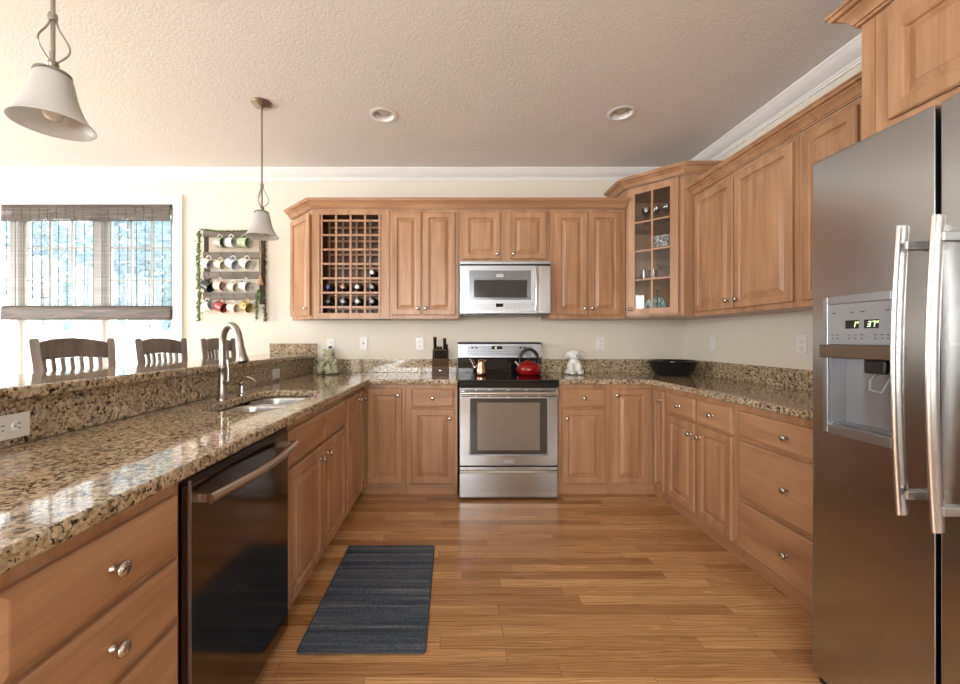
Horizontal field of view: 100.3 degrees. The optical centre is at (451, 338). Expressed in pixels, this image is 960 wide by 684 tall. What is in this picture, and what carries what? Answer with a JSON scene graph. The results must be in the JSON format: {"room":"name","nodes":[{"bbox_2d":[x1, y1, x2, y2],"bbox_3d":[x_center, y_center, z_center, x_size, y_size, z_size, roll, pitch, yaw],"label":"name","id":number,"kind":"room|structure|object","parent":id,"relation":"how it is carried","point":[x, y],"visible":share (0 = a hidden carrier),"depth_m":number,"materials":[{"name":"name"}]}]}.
{"room":"kitchen","nodes":[
{"label":"kitchen","id":0,"kind":"room"},
{"bbox_2d":[0,373,309,449],"bbox_3d":[-1.371,0.704,1.915,0.118,1.052,3.629,0,0,0],"label":"wall","id":1,"kind":"structure","parent":0,"point":[308,373],"depth_m":1.54,"materials":[{"name":"beige paint"}]},
{"bbox_2d":[0,358,312,447],"bbox_3d":[-1.301,0.246,1.914,0.020,0.137,3.628,0,0,0],"label":"backsplash","id":2,"kind":"structure","parent":1,"relation":"attached to","point":[54,414],"depth_m":1.57,"materials":[{"name":"stone"}]},
{"bbox_2d":[0,411,29,440],"bbox_3d":[-1.285,0.257,1.160,0.009,0.072,0.116,0,0,0],"label":"wall outlet","id":3,"kind":"object","parent":2,"relation":"attached to","point":[15,425],"visible":1,"depth_m":1.17,"materials":[{"name":"white plastic"}]},
{"bbox_2d":[0,423,7,434],"bbox_3d":[-1.282,0.257,1.138,0.003,0.034,0.034,0,0,0],"label":"socket","id":4,"kind":"object","parent":3,"relation":"attached to","point":[3,426],"depth_m":1.14,"materials":[{"name":"white plastic"}]},
{"bbox_2d":[11,420,23,430],"bbox_3d":[-1.282,0.257,1.182,0.003,0.034,0.034,0,0,0],"label":"socket","id":5,"kind":"object","parent":3,"relation":"attached to","point":[16,425],"depth_m":1.18,"materials":[{"name":"white plastic"}]},
{"bbox_2d":[273,368,279,378],"bbox_3d":[-1.285,0.258,2.930,0.009,0.072,0.116,0,0,0],"label":"wall outlet","id":6,"kind":"object","parent":2,"relation":"attached to","point":[276,372],"visible":1,"depth_m":2.93,"materials":[{"name":"white plastic"}]},
{"bbox_2d":[0,353,317,401],"bbox_3d":[-1.470,0.158,1.914,0.440,0.038,3.628,0,0,0],"label":"bar","id":7,"kind":"object","parent":1,"relation":"on","point":[19,386],"visible":1,"depth_m":1.59,"materials":[{"name":"stone"}]},
{"bbox_2d":[0,181,685,469],"bbox_3d":[-1.710,-0.165,3.800,7.780,2.790,0.140,0,0,0],"label":"wall","id":8,"kind":"structure","parent":0,"point":[216,205],"depth_m":3.73,"materials":[{"name":"beige paint"}]},
{"bbox_2d":[0,195,182,374],"bbox_3d":[-3.855,-0.101,3.786,2.704,2.462,0.168,0,0,0],"label":"window","id":9,"kind":"structure","parent":8,"relation":"in","point":[20,330],"depth_m":3.74,"materials":[{"name":"white paint"}]},
{"bbox_2d":[0,205,171,319],"bbox_3d":[-3.388,-0.707,3.709,1.564,1.066,0.030,0,0,0],"label":"bamboo shade","id":10,"kind":"object","parent":9,"relation":"attached to","point":[41,311],"visible":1,"depth_m":3.72,"materials":[{"name":"wood"}]},
{"bbox_2d":[203,230,263,303],"bbox_3d":[-2.026,-0.661,3.697,0.555,0.684,0.064,0,0,0],"label":"mug rack","id":11,"kind":"object","parent":8,"relation":"attached to","point":[253,252],"visible":0.71,"depth_m":3.70,"materials":[{"name":"grey wood"}]},
{"bbox_2d":[195,230,202,321],"bbox_3d":[-2.334,-0.577,3.671,0.102,0.855,0.047,0,0,0],"label":"leaf garland","id":12,"kind":"object","parent":11,"relation":"hanging from","point":[199,235],"visible":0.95,"depth_m":3.67,"materials":[{"name":"green plant"}]},
{"bbox_2d":[200,278,213,291],"bbox_3d":[-2.235,-0.487,3.654,0.121,0.134,0.090,0,0,14],"label":"coffee mug","id":13,"kind":"object","parent":11,"relation":"hanging from","point":[206,285],"visible":0.93,"depth_m":3.63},
{"bbox_2d":[200,255,214,269],"bbox_3d":[-2.233,-0.694,3.654,0.114,0.132,0.090,0,0,21],"label":"coffee mug","id":14,"kind":"object","parent":11,"relation":"hanging from","point":[207,263],"visible":0.97,"depth_m":3.64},
{"bbox_2d":[200,298,214,311],"bbox_3d":[-2.228,-0.304,3.654,0.111,0.128,0.090,0,0,21],"label":"coffee mug","id":15,"kind":"object","parent":11,"relation":"hanging from","point":[207,306],"visible":0.94,"depth_m":3.64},
{"bbox_2d":[212,234,225,247],"bbox_3d":[-2.123,-0.891,3.654,0.099,0.126,0.090,0,0,17],"label":"coffee mug","id":16,"kind":"object","parent":11,"relation":"hanging from","point":[217,242],"visible":0.93,"depth_m":3.63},
{"bbox_2d":[212,277,226,290],"bbox_3d":[-2.122,-0.494,3.654,0.104,0.128,0.090,0,0,21],"label":"coffee mug","id":17,"kind":"object","parent":11,"relation":"hanging from","point":[218,285],"visible":0.98,"depth_m":3.64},
{"bbox_2d":[213,257,225,268],"bbox_3d":[-2.124,-0.687,3.654,0.092,0.114,0.074,0,0,13],"label":"coffee mug","id":18,"kind":"object","parent":11,"relation":"hanging from","point":[218,264],"visible":0.94,"depth_m":3.64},
{"bbox_2d":[213,298,226,312],"bbox_3d":[-2.115,-0.300,3.654,0.116,0.133,0.090,0,0,15],"label":"coffee mug","id":19,"kind":"object","parent":11,"relation":"hanging from","point":[219,306],"visible":0.97,"depth_m":3.63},
{"bbox_2d":[199,228,247,231],"bbox_3d":[-2.040,-0.994,3.665,0.560,0.048,0.025,0,0,0],"label":"leaf garland","id":20,"kind":"object","parent":11,"relation":"hanging from","point":[202,229],"visible":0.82,"depth_m":3.67,"materials":[{"name":"green plant"}]},
{"bbox_2d":[224,234,237,247],"bbox_3d":[-2.018,-0.892,3.655,0.097,0.124,0.090,0,0,20],"label":"coffee mug","id":21,"kind":"object","parent":11,"relation":"hanging from","point":[228,242],"visible":0.94,"depth_m":3.64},
{"bbox_2d":[224,255,238,269],"bbox_3d":[-2.013,-0.693,3.654,0.117,0.133,0.090,0,0,16],"label":"coffee mug","id":22,"kind":"object","parent":11,"relation":"hanging from","point":[233,264],"visible":0.98,"depth_m":3.64,"materials":[{"name":"ceramic"}]},
{"bbox_2d":[226,279,238,291],"bbox_3d":[-2.007,-0.485,3.654,0.090,0.113,0.074,0,0,15],"label":"coffee mug","id":23,"kind":"object","parent":11,"relation":"hanging from","point":[230,286],"visible":0.98,"depth_m":3.64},
{"bbox_2d":[226,300,238,311],"bbox_3d":[-2.007,-0.296,3.654,0.088,0.112,0.074,0,0,9],"label":"coffee mug","id":24,"kind":"object","parent":11,"relation":"hanging from","point":[231,307],"visible":1,"depth_m":3.63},
{"bbox_2d":[236,234,251,247],"bbox_3d":[-1.902,-0.890,3.654,0.102,0.127,0.090,0,0,12],"label":"coffee mug","id":25,"kind":"object","parent":11,"relation":"hanging from","point":[246,242],"visible":0.87,"depth_m":3.63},
{"bbox_2d":[238,277,252,291],"bbox_3d":[-1.891,-0.492,3.654,0.111,0.131,0.090,0,0,21],"label":"coffee mug","id":26,"kind":"object","parent":11,"relation":"hanging from","point":[243,285],"visible":1,"depth_m":3.64,"materials":[{"name":"ceramic"}]},
{"bbox_2d":[238,255,252,269],"bbox_3d":[-1.885,-0.693,3.654,0.117,0.133,0.090,0,0,21],"label":"coffee mug","id":27,"kind":"object","parent":11,"relation":"hanging from","point":[247,264],"visible":1,"depth_m":3.64,"materials":[{"name":"ceramic"}]},
{"bbox_2d":[239,298,253,312],"bbox_3d":[-1.883,-0.300,3.654,0.116,0.133,0.090,0,0,20],"label":"coffee mug","id":28,"kind":"object","parent":11,"relation":"hanging from","point":[245,306],"visible":1,"depth_m":3.64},
{"bbox_2d":[254,289,259,320],"bbox_3d":[-1.793,-0.309,3.675,0.059,0.293,0.033,0,0,0],"label":"leaf garland","id":29,"kind":"object","parent":11,"relation":"hanging from","point":[257,291],"visible":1,"depth_m":3.68,"materials":[{"name":"green plant"}]},
{"bbox_2d":[257,240,263,284],"bbox_3d":[-1.748,-0.738,3.650,0.056,0.495,0.056,0,0,0],"label":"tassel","id":30,"kind":"object","parent":11,"relation":"hanging from","point":[260,281],"visible":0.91,"depth_m":3.64,"materials":[{"name":"fabric"}]},
{"bbox_2d":[262,241,268,321],"bbox_3d":[-1.719,-0.570,3.671,0.064,0.837,0.043,0,0,0],"label":"leaf garland","id":31,"kind":"object","parent":11,"relation":"hanging from","point":[264,242],"visible":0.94,"depth_m":3.68,"materials":[{"name":"green plant"}]},
{"bbox_2d":[270,344,316,352],"bbox_3d":[-1.476,0.093,3.716,0.428,0.092,0.025,0,0,0],"label":"backsplash","id":32,"kind":"structure","parent":8,"relation":"attached to","point":[274,348],"depth_m":3.70,"materials":[{"name":"stone"}]},
{"bbox_2d":[290,209,319,319],"bbox_3d":[-1.338,-0.637,3.572,0.308,0.935,0.306,0,0,0],"label":"upper cabinet","id":33,"kind":"object","parent":8,"relation":"attached to","point":[301,227],"visible":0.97,"depth_m":3.52,"materials":[{"name":"brown wood"}]},
{"bbox_2d":[327,339,334,350],"bbox_3d":[-1.128,0.060,3.724,0.072,0.116,0.009,0,0,0],"label":"wall outlet","id":34,"kind":"object","parent":8,"relation":"attached to","point":[330,342],"visible":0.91,"depth_m":3.72,"materials":[{"name":"white plastic"}]},
{"bbox_2d":[314,209,391,319],"bbox_3d":[-0.860,-0.637,3.572,0.645,0.935,0.305,0,0,0],"label":"wine rack cabinet","id":35,"kind":"object","parent":8,"relation":"attached to","point":[349,244],"visible":0.94,"depth_m":3.43,"materials":[{"name":"brown wood"}]},
{"bbox_2d":[326,298,341,305],"bbox_3d":[-1.056,-0.316,3.549,0.076,0.076,0.303,0,0,0],"label":"wine bottle","id":36,"kind":"object","parent":35,"relation":"in","point":[331,302],"visible":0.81,"depth_m":3.50,"materials":[{"name":"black glass"}]},
{"bbox_2d":[326,284,341,291],"bbox_3d":[-1.056,-0.440,3.549,0.076,0.076,0.303,0,0,0],"label":"wine bottle","id":37,"kind":"object","parent":35,"relation":"in","point":[331,288],"visible":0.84,"depth_m":3.50,"materials":[{"name":"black glass"}]},
{"bbox_2d":[340,298,354,305],"bbox_3d":[-0.931,-0.316,3.549,0.076,0.076,0.303,0,0,0],"label":"wine bottle","id":38,"kind":"object","parent":35,"relation":"in","point":[345,302],"visible":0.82,"depth_m":3.50,"materials":[{"name":"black glass"}]},
{"bbox_2d":[340,284,354,291],"bbox_3d":[-0.931,-0.440,3.549,0.076,0.076,0.303,0,0,0],"label":"wine bottle","id":39,"kind":"object","parent":35,"relation":"in","point":[345,288],"visible":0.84,"depth_m":3.49,"materials":[{"name":"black glass"}]},
{"bbox_2d":[355,298,368,305],"bbox_3d":[-0.807,-0.316,3.549,0.076,0.076,0.303,0,0,0],"label":"wine bottle","id":40,"kind":"object","parent":35,"relation":"in","point":[360,302],"visible":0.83,"depth_m":3.50,"materials":[{"name":"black glass"}]},
{"bbox_2d":[355,284,368,291],"bbox_3d":[-0.807,-0.440,3.549,0.076,0.076,0.303,0,0,0],"label":"wine bottle","id":41,"kind":"object","parent":35,"relation":"in","point":[360,288],"visible":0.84,"depth_m":3.50,"materials":[{"name":"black glass"}]},
{"bbox_2d":[370,270,377,280],"bbox_3d":[-0.684,-0.564,3.549,0.076,0.076,0.303,0,0,0],"label":"wine bottle","id":42,"kind":"object","parent":35,"relation":"in","point":[373,273],"visible":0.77,"depth_m":3.49,"materials":[{"name":"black glass"}]},
{"bbox_2d":[370,284,377,291],"bbox_3d":[-0.684,-0.440,3.549,0.076,0.076,0.303,0,0,0],"label":"wine bottle","id":43,"kind":"object","parent":35,"relation":"in","point":[374,288],"visible":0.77,"depth_m":3.49,"materials":[{"name":"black glass"}]},
{"bbox_2d":[370,298,377,305],"bbox_3d":[-0.684,-0.316,3.549,0.076,0.076,0.303,0,0,0],"label":"wine bottle","id":44,"kind":"object","parent":35,"relation":"in","point":[374,302],"visible":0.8,"depth_m":3.49,"materials":[{"name":"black glass"}]},
{"bbox_2d":[360,337,366,349],"bbox_3d":[-0.824,0.045,3.725,0.072,0.116,0.008,0,0,0],"label":"wall plate","id":45,"kind":"object","parent":8,"relation":"attached to","point":[363,340],"visible":1,"depth_m":3.72,"materials":[{"name":"white plastic"}]},
{"bbox_2d":[313,359,456,371],"bbox_3d":[-0.622,0.253,3.717,1.335,0.122,0.021,0,0,0],"label":"backsplash","id":46,"kind":"structure","parent":8,"relation":"attached to","point":[346,365],"depth_m":3.71,"materials":[{"name":"stone"}]},
{"bbox_2d":[416,338,423,349],"bbox_3d":[-0.300,0.049,3.724,0.072,0.116,0.009,0,0,0],"label":"wall outlet","id":47,"kind":"object","parent":8,"relation":"attached to","point":[419,341],"visible":1,"depth_m":3.72,"materials":[{"name":"white plastic"}]},
{"bbox_2d":[390,209,458,319],"bbox_3d":[-0.238,-0.637,3.546,0.592,0.935,0.357,0,0,0],"label":"upper cabinet","id":48,"kind":"object","parent":8,"relation":"attached to","point":[424,243],"visible":1,"depth_m":3.40,"materials":[{"name":"brown wood"}]},
{"bbox_2d":[0,33,861,180],"bbox_3d":[-1.710,-1.512,0.265,7.779,0.094,6.929,0,0,0],"label":"trim","id":49,"kind":"structure","parent":8,"relation":"attached to","point":[849,56],"depth_m":3.65,"materials":[{"name":"white paint"}]},
{"bbox_2d":[459,209,548,263],"bbox_3d":[0.445,-0.875,3.546,0.768,0.459,0.357,0,0,0],"label":"upper cabinet","id":50,"kind":"object","parent":8,"relation":"attached to","point":[484,234],"visible":0.96,"depth_m":3.40,"materials":[{"name":"brown wood"}]},
{"bbox_2d":[283,197,628,219],"bbox_3d":[-0.033,-1.143,3.537,3.034,0.074,0.381,0,0,0],"label":"crown molding","id":51,"kind":"structure","parent":50,"relation":"attached to","point":[306,204],"depth_m":3.38,"materials":[{"name":"brown wood"}]},
{"bbox_2d":[459,261,550,316],"bbox_3d":[0.444,-0.419,3.498,0.760,0.443,0.451,0,0,0],"label":"microwave","id":52,"kind":"object","parent":50,"relation":"attached to","point":[486,288],"visible":1,"depth_m":3.32,"materials":[{"name":"metal"}]},
{"bbox_2d":[541,209,624,319],"bbox_3d":[1.157,-0.637,3.546,0.650,0.935,0.357,0,0,0],"label":"upper cabinet","id":53,"kind":"object","parent":8,"relation":"attached to","point":[587,246],"visible":0.97,"depth_m":3.40,"materials":[{"name":"brown wood"}]},
{"bbox_2d":[597,337,603,349],"bbox_3d":[1.383,0.045,3.724,0.072,0.116,0.009,0,0,0],"label":"wall outlet","id":54,"kind":"object","parent":8,"relation":"attached to","point":[600,340],"visible":1,"depth_m":3.72,"materials":[{"name":"white plastic"}]},
{"bbox_2d":[541,359,684,371],"bbox_3d":[1.489,0.253,3.717,1.338,0.122,0.021,0,0,0],"label":"backsplash","id":55,"kind":"structure","parent":8,"relation":"attached to","point":[547,365],"depth_m":3.71,"materials":[{"name":"stone"}]},
{"bbox_2d":[617,174,731,319],"bbox_3d":[1.828,-0.723,3.416,0.698,1.105,0.618,0,0,0],"label":"upper cabinet","id":56,"kind":"object","parent":8,"relation":"attached to","point":[677,292],"visible":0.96,"depth_m":3.36,"materials":[{"name":"brown wood"}]},
{"bbox_2d":[645,297,665,307],"bbox_3d":[1.761,-0.280,3.467,0.170,0.167,0.044,0,0,45],"label":"plate","id":57,"kind":"object","parent":56,"relation":"in","point":[661,303],"visible":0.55,"depth_m":3.47,"materials":[{"name":"ceramic"}]},
{"bbox_2d":[653,234,669,252],"bbox_3d":[1.795,-0.788,3.346,0.236,0.115,0.236,0,0,0],"label":"patterned bowl","id":58,"kind":"object","parent":56,"relation":"on","point":[660,240],"visible":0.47,"depth_m":3.28,"materials":[{"name":"ceramic"}]},
{"bbox_2d":[604,161,721,196],"bbox_3d":[1.721,-1.313,3.297,1.031,0.074,0.326,0,0,42],"label":"crown molding","id":59,"kind":"structure","parent":56,"relation":"attached to","point":[684,167],"depth_m":3.19,"materials":[{"name":"brown wood"}]},
{"bbox_2d":[0,0,895,166],"bbox_3d":[-1.710,-1.610,0.265,8.020,0.100,7.170,0,0,0],"label":"ceiling","id":60,"kind":"structure","parent":0,"point":[158,83],"depth_m":2.35,"materials":[{"name":"white"}]},
{"bbox_2d":[3,0,96,141],"bbox_3d":[-1.260,-1.116,1.263,0.210,0.886,0.210,0,0,39],"label":"pendant lamp","id":61,"kind":"object","parent":60,"relation":"hanging from","point":[48,104],"visible":1,"depth_m":1.25,"materials":[{"name":"silver metal"}]},
{"bbox_2d":[244,97,278,240],"bbox_3d":[-1.260,-1.116,2.650,0.210,0.886,0.210,0,0,39],"label":"pendant lamp","id":62,"kind":"object","parent":60,"relation":"hanging from","point":[261,228],"visible":1,"depth_m":2.63,"materials":[{"name":"silver metal"}]},
{"bbox_2d":[369,108,396,122],"bbox_3d":[-0.480,-1.601,2.790,0.188,0.095,0.188,0,0,0],"label":"recessed light","id":63,"kind":"object","parent":60,"relation":"in","point":[383,115],"visible":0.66,"depth_m":2.83,"materials":[{"name":"white paint"}]},
{"bbox_2d":[607,106,635,120],"bbox_3d":[1.170,-1.601,2.767,0.188,0.095,0.188,0,0,0],"label":"recessed light","id":64,"kind":"object","parent":60,"relation":"in","point":[620,113],"visible":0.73,"depth_m":2.80,"materials":[{"name":"white paint"}]},
{"bbox_2d":[254,470,821,683],"bbox_3d":[-1.710,1.270,0.265,8.020,0.080,7.170,0,0,0],"label":"floor","id":65,"kind":"structure","parent":0,"point":[567,588],"depth_m":1.88,"materials":[{"name":"brown wood"}]},
{"bbox_2d":[29,338,115,372],"bbox_3d":[-1.752,0.614,2.050,0.445,1.235,0.460,0,0,0],"label":"bar stool","id":66,"kind":"object","parent":65,"relation":"on","point":[61,348],"visible":0.27,"depth_m":2.04,"materials":[{"name":"brown wood"}]},
{"bbox_2d":[0,483,177,683],"bbox_3d":[-0.970,0.792,0.743,0.627,0.876,0.580,0,0,1],"label":"base cabinet","id":67,"kind":"object","parent":65,"relation":"on","point":[100,605],"visible":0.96,"depth_m":0.79,"materials":[{"name":"brown wood"}]},
{"bbox_2d":[134,338,187,364],"bbox_3d":[-1.752,0.614,2.660,0.445,1.235,0.460,0,0,0],"label":"bar stool","id":68,"kind":"object","parent":65,"relation":"on","point":[149,346],"visible":0.27,"depth_m":2.66,"materials":[{"name":"brown wood"}]},
{"bbox_2d":[200,338,235,358],"bbox_3d":[-1.752,0.614,3.300,0.445,1.235,0.460,0,0,0],"label":"bar stool","id":69,"kind":"object","parent":65,"relation":"on","point":[208,346],"visible":0.23,"depth_m":3.26,"materials":[{"name":"brown wood"}]},
{"bbox_2d":[178,427,298,683],"bbox_3d":[-0.925,0.786,1.342,0.661,0.848,0.608,0,0,1],"label":"dishwasher","id":70,"kind":"object","parent":65,"relation":"on","point":[233,512],"visible":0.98,"depth_m":1.23,"materials":[{"name":"black metal"}]},
{"bbox_2d":[218,397,345,609],"bbox_3d":[-0.955,0.792,2.104,0.627,0.876,0.902,0,0,1],"label":"base cabinet","id":71,"kind":"object","parent":65,"relation":"on","point":[317,465],"visible":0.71,"depth_m":1.97,"materials":[{"name":"brown wood"}]},
{"bbox_2d":[344,390,362,515],"bbox_3d":[-0.948,0.792,2.735,0.627,0.876,0.352,0,0,1],"label":"base cabinet","id":72,"kind":"object","parent":65,"relation":"on","point":[352,424],"visible":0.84,"depth_m":2.69,"materials":[{"name":"brown wood"}]},
{"bbox_2d":[296,545,434,653],"bbox_3d":[-0.356,1.225,1.960,0.510,0.008,0.812,0,0,0],"label":"kitchen rug","id":73,"kind":"object","parent":65,"relation":"on","point":[377,598],"visible":1,"depth_m":1.83,"materials":[{"name":"fabric"}]},
{"bbox_2d":[352,384,405,506],"bbox_3d":[-0.823,0.792,3.309,0.921,0.876,0.782,0,0,0],"label":"base cabinet","id":74,"kind":"object","parent":65,"relation":"on","point":[383,406],"visible":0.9,"depth_m":3.09,"materials":[{"name":"brown wood"}]},
{"bbox_2d":[0,372,457,574],"bbox_3d":[-0.622,0.334,1.913,1.336,0.038,3.627,0,0,0],"label":"countertop","id":75,"kind":"structure","parent":74,"relation":"on","point":[53,490],"depth_m":1.07,"materials":[{"name":"stone"}]},
{"bbox_2d":[216,322,248,399],"bbox_3d":[-1.107,0.115,2.014,0.278,0.399,0.062,0,0,37],"label":"faucet","id":76,"kind":"object","parent":75,"relation":"on","point":[224,377],"visible":1,"depth_m":2.06,"materials":[{"name":"silver metal"}]},
{"bbox_2d":[237,376,256,394],"bbox_3d":[-1.143,0.262,2.244,0.130,0.104,0.054,0,0,10],"label":"soap dispenser","id":77,"kind":"object","parent":75,"relation":"on","point":[242,383],"visible":1,"depth_m":2.23,"materials":[{"name":"silver metal"}]},
{"bbox_2d":[220,397,307,411],"bbox_3d":[-0.950,0.453,2.075,0.360,0.196,0.700,0,0,0],"label":"sink","id":78,"kind":"object","parent":75,"relation":"in","point":[273,403],"visible":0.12,"depth_m":2.16,"materials":[{"name":"metal"}]},
{"bbox_2d":[316,349,339,373],"bbox_3d":[-1.090,0.202,3.542,0.197,0.225,0.168,0,0,0],"label":"jar","id":79,"kind":"object","parent":75,"relation":"on","point":[328,364],"visible":1,"depth_m":3.48,"materials":[{"name":"green ceramic"}]},
{"bbox_2d":[432,349,448,374],"bbox_3d":[-0.100,0.203,3.483,0.140,0.224,0.164,0,0,0],"label":"knife block","id":80,"kind":"object","parent":75,"relation":"on","point":[439,367],"visible":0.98,"depth_m":3.42,"materials":[{"name":"brown wood"}]},
{"bbox_2d":[433,337,436,348],"bbox_3d":[-0.148,0.040,3.487,0.034,0.111,0.065,0,0,0],"label":"kitchen knife","id":81,"kind":"object","parent":80,"relation":"on","point":[434,338],"visible":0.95,"depth_m":3.48,"materials":[{"name":"black plastic"}]},
{"bbox_2d":[443,338,445,348],"bbox_3d":[-0.064,0.045,3.490,0.032,0.102,0.060,0,0,0],"label":"kitchen knife","id":82,"kind":"object","parent":80,"relation":"on","point":[444,339],"visible":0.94,"depth_m":3.48,"materials":[{"name":"black plastic"}]},
{"bbox_2d":[406,384,456,493],"bbox_3d":[-0.159,0.792,3.366,0.402,0.876,0.627,0,0,0],"label":"base cabinet","id":83,"kind":"object","parent":65,"relation":"on","point":[431,409],"visible":0.98,"depth_m":3.09,"materials":[{"name":"brown wood"}]},
{"bbox_2d":[457,342,558,497],"bbox_3d":[0.432,0.630,3.343,0.766,1.199,0.713,0,0,0],"label":"stove","id":84,"kind":"object","parent":65,"relation":"on","point":[508,420],"visible":0.95,"depth_m":3.05,"materials":[{"name":"silver metal"}]},
{"bbox_2d":[469,358,486,375],"bbox_3d":[0.219,0.238,3.400,0.155,0.148,0.092,0,0,0],"label":"copper pot","id":85,"kind":"object","parent":84,"relation":"on","point":[480,370],"visible":1,"depth_m":3.37,"materials":[{"name":"metal"}]},
{"bbox_2d":[457,373,558,381],"bbox_3d":[0.432,0.322,3.339,0.766,0.018,0.612,0,0,0],"label":"cooktop","id":86,"kind":"object","parent":84,"relation":"in","point":[462,377],"depth_m":3.13,"materials":[{"name":"black glass"}]},
{"bbox_2d":[514,348,541,375],"bbox_3d":[0.660,0.195,3.430,0.216,0.234,0.216,0,0,40],"label":"tea kettle","id":87,"kind":"object","parent":84,"relation":"on","point":[528,367],"visible":1,"depth_m":3.37,"materials":[{"name":"red metal"}]},
{"bbox_2d":[557,384,610,493],"bbox_3d":[1.028,0.792,3.366,0.405,0.876,0.627,0,0,0],"label":"base cabinet","id":88,"kind":"object","parent":65,"relation":"on","point":[584,410],"visible":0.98,"depth_m":3.09,"materials":[{"name":"brown wood"}]},
{"bbox_2d":[608,384,670,505],"bbox_3d":[1.696,0.792,3.309,0.925,0.876,0.782,0,0,0],"label":"base cabinet","id":89,"kind":"object","parent":65,"relation":"on","point":[638,411],"visible":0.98,"depth_m":3.09,"materials":[{"name":"brown wood"}]},
{"bbox_2d":[667,388,744,562],"bbox_3d":[1.835,0.792,2.550,0.645,0.876,0.732,0,0,0],"label":"base cabinet","id":90,"kind":"object","parent":65,"relation":"on","point":[703,432],"visible":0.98,"depth_m":2.45,"materials":[{"name":"brown wood"}]},
{"bbox_2d":[739,404,812,615],"bbox_3d":[1.835,0.792,1.841,0.645,0.876,0.682,0,0,0],"label":"base cabinet","id":91,"kind":"object","parent":65,"relation":"on","point":[776,449],"visible":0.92,"depth_m":1.90,"materials":[{"name":"brown wood"}]},
{"bbox_2d":[541,372,812,420],"bbox_3d":[1.498,0.334,2.615,1.357,0.038,2.225,0,0,0],"label":"countertop","id":92,"kind":"structure","parent":91,"relation":"on","point":[793,402],"depth_m":2.62,"materials":[{"name":"stone"}]},
{"bbox_2d":[564,349,583,374],"bbox_3d":[1.070,0.203,3.491,0.171,0.221,0.140,0,0,0],"label":"dog figurine","id":93,"kind":"object","parent":92,"relation":"on","point":[574,366],"visible":1,"depth_m":3.46,"materials":[{"name":"white ceramic"}]},
{"bbox_2d":[646,359,698,375],"bbox_3d":[1.895,0.251,3.440,0.391,0.127,0.391,0,0,34],"label":"serving dish","id":94,"kind":"object","parent":92,"relation":"on","point":[663,367],"visible":1,"depth_m":3.31,"materials":[{"name":"ceramic"}]},
{"bbox_2d":[862,16,875,139],"bbox_3d":[1.856,0.030,1.476,0.642,2.400,0.047,0,0,0],"label":"end panel","id":95,"kind":"object","parent":65,"relation":"on","point":[869,28],"visible":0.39,"depth_m":1.47,"materials":[{"name":"brown wood"}]},
{"bbox_2d":[813,93,959,683],"bbox_3d":[1.685,0.299,0.990,0.950,1.862,0.913,0,0,0],"label":"refrigerator","id":96,"kind":"object","parent":65,"relation":"on","point":[886,204],"visible":1,"depth_m":1.19,"materials":[{"name":"metal"}]},
{"bbox_2d":[686,63,861,369],"bbox_3d":[2.240,-0.165,0.275,0.120,2.790,7.190,0,0,0],"label":"wall","id":97,"kind":"structure","parent":0,"point":[769,340],"depth_m":2.83,"materials":[{"name":"beige paint"}]},
{"bbox_2d":[710,337,715,350],"bbox_3d":[2.174,0.046,3.340,0.010,0.116,0.072,0,0,0],"label":"wall plate","id":98,"kind":"object","parent":97,"relation":"attached to","point":[712,339],"visible":1,"depth_m":3.33,"materials":[{"name":"white plastic"}]},
{"bbox_2d":[685,359,812,390],"bbox_3d":[2.168,0.253,2.604,0.021,0.122,2.204,0,0,0],"label":"backsplash","id":99,"kind":"structure","parent":97,"relation":"attached to","point":[802,379],"depth_m":2.81,"materials":[{"name":"stone"}]},
{"bbox_2d":[694,134,812,315],"bbox_3d":[2.001,-0.637,2.626,0.355,0.935,0.932,0,0,0],"label":"upper cabinet","id":100,"kind":"object","parent":97,"relation":"attached to","point":[747,223],"visible":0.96,"depth_m":2.49,"materials":[{"name":"brown wood"}]},
{"bbox_2d":[796,335,806,353],"bbox_3d":[2.175,0.037,2.490,0.009,0.116,0.072,0,0,0],"label":"wall outlet","id":101,"kind":"object","parent":97,"relation":"attached to","point":[801,340],"visible":1,"depth_m":2.48,"materials":[{"name":"white plastic"}]},
{"bbox_2d":[685,0,959,195],"bbox_3d":[1.819,-0.962,1.800,0.713,0.583,2.600,0,0,0],"label":"upper cabinet","id":102,"kind":"object","parent":97,"relation":"attached to","point":[918,41],"depth_m":1.37,"materials":[{"name":"brown wood"}]},
{"bbox_2d":[800,97,861,306],"bbox_3d":[2.001,-0.637,1.831,0.355,0.935,0.655,0,0,0],"label":"upper cabinet","id":103,"kind":"object","parent":97,"relation":"attached to","point":[842,129],"visible":0.07,"depth_m":2.07,"materials":[{"name":"brown wood"}]},
{"label":"outside","id":104,"kind":"structure","parent":0,"visible":0},
{"bbox_3d":[-5.000,1.655,24.440,70.000,0.150,41.120,0,0,0],"label":"ground","id":105,"kind":"structure","parent":104,"visible":0},
{"bbox_2d":[0,216,92,330],"bbox_3d":[-17.390,-2.048,17.001,5.004,7.262,5.354,0,0,-41],"label":"leafy tree","id":106,"kind":"object","parent":105,"relation":"on","point":[65,326],"visible":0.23,"depth_m":16.29,"materials":[{"name":"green plant"}]},
{"bbox_2d":[0,326,170,375],"bbox_3d":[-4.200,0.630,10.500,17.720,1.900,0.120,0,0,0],"label":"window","id":107,"kind":"structure","parent":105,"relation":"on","point":[122,337],"depth_m":10.48,"materials":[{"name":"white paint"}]},
{"bbox_2d":[57,216,170,330],"bbox_3d":[-10.796,-1.753,14.357,4.632,6.672,4.890,0,0,0],"label":"leafy tree","id":108,"kind":"object","parent":105,"relation":"on","point":[162,324],"visible":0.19,"depth_m":13.13,"materials":[{"name":"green plant"}]},
{"bbox_2d":[113,225,170,330],"bbox_3d":[-19.032,-3.653,26.468,7.543,10.470,7.172,0,0,0],"label":"leafy tree","id":109,"kind":"object","parent":105,"relation":"on","point":[125,287],"visible":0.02,"depth_m":24.96,"materials":[{"name":"green plant"}]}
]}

